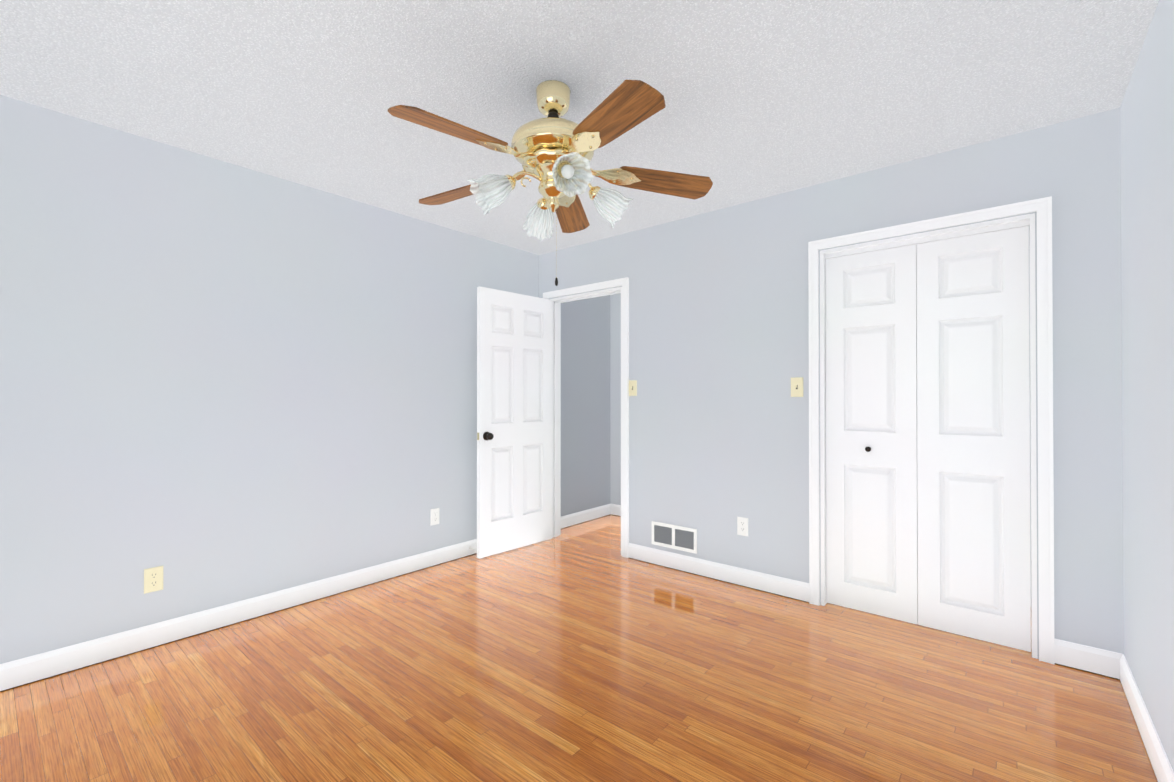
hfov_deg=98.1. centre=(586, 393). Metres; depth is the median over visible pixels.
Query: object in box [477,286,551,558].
entry door
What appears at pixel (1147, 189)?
wall
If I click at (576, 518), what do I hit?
baseboard
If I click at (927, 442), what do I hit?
bifold closet door
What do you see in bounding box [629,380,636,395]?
light switch
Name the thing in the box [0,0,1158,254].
ceiling
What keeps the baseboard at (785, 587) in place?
attached to the wall at (717, 363)
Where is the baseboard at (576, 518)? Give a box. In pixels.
[561,504,611,528]
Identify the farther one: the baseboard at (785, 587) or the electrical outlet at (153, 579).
the baseboard at (785, 587)
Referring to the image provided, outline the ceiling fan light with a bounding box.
[388,80,712,285]
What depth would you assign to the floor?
2.04 m
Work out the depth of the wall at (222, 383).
2.65 m
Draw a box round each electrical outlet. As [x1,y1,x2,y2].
[144,566,162,593]
[430,508,438,525]
[737,516,747,535]
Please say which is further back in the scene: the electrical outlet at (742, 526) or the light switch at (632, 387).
the light switch at (632, 387)
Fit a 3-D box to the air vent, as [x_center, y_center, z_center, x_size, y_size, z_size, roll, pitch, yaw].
[0.606,1.000,3.563,0.360,0.165,0.010,0,0,40]
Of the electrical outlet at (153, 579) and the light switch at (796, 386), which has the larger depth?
the light switch at (796, 386)
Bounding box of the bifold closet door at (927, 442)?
[825,226,1030,651]
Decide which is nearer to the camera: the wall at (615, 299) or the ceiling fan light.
the ceiling fan light
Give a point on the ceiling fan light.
(553, 153)
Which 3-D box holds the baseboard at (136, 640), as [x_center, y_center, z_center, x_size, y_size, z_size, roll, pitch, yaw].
[-1.552,1.165,3.063,0.030,0.110,3.550,0,0,40]
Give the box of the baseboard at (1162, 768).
[1112,652,1173,781]
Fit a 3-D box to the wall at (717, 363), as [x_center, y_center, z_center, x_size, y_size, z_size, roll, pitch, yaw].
[0.968,0.002,3.350,3.528,2.440,0.120,0,0,40]
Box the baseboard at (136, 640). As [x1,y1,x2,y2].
[0,539,476,691]
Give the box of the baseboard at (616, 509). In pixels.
[612,504,620,515]
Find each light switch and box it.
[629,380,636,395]
[791,377,802,396]
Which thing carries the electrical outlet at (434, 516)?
attached to the wall at (222, 383)
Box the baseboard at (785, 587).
[628,543,808,602]
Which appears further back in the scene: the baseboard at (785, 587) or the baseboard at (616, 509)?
the baseboard at (616, 509)
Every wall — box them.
[0,95,608,663]
[539,107,1123,658]
[609,293,620,504]
[1120,0,1173,770]
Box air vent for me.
[652,521,696,553]
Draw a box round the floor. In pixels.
[0,515,1157,781]

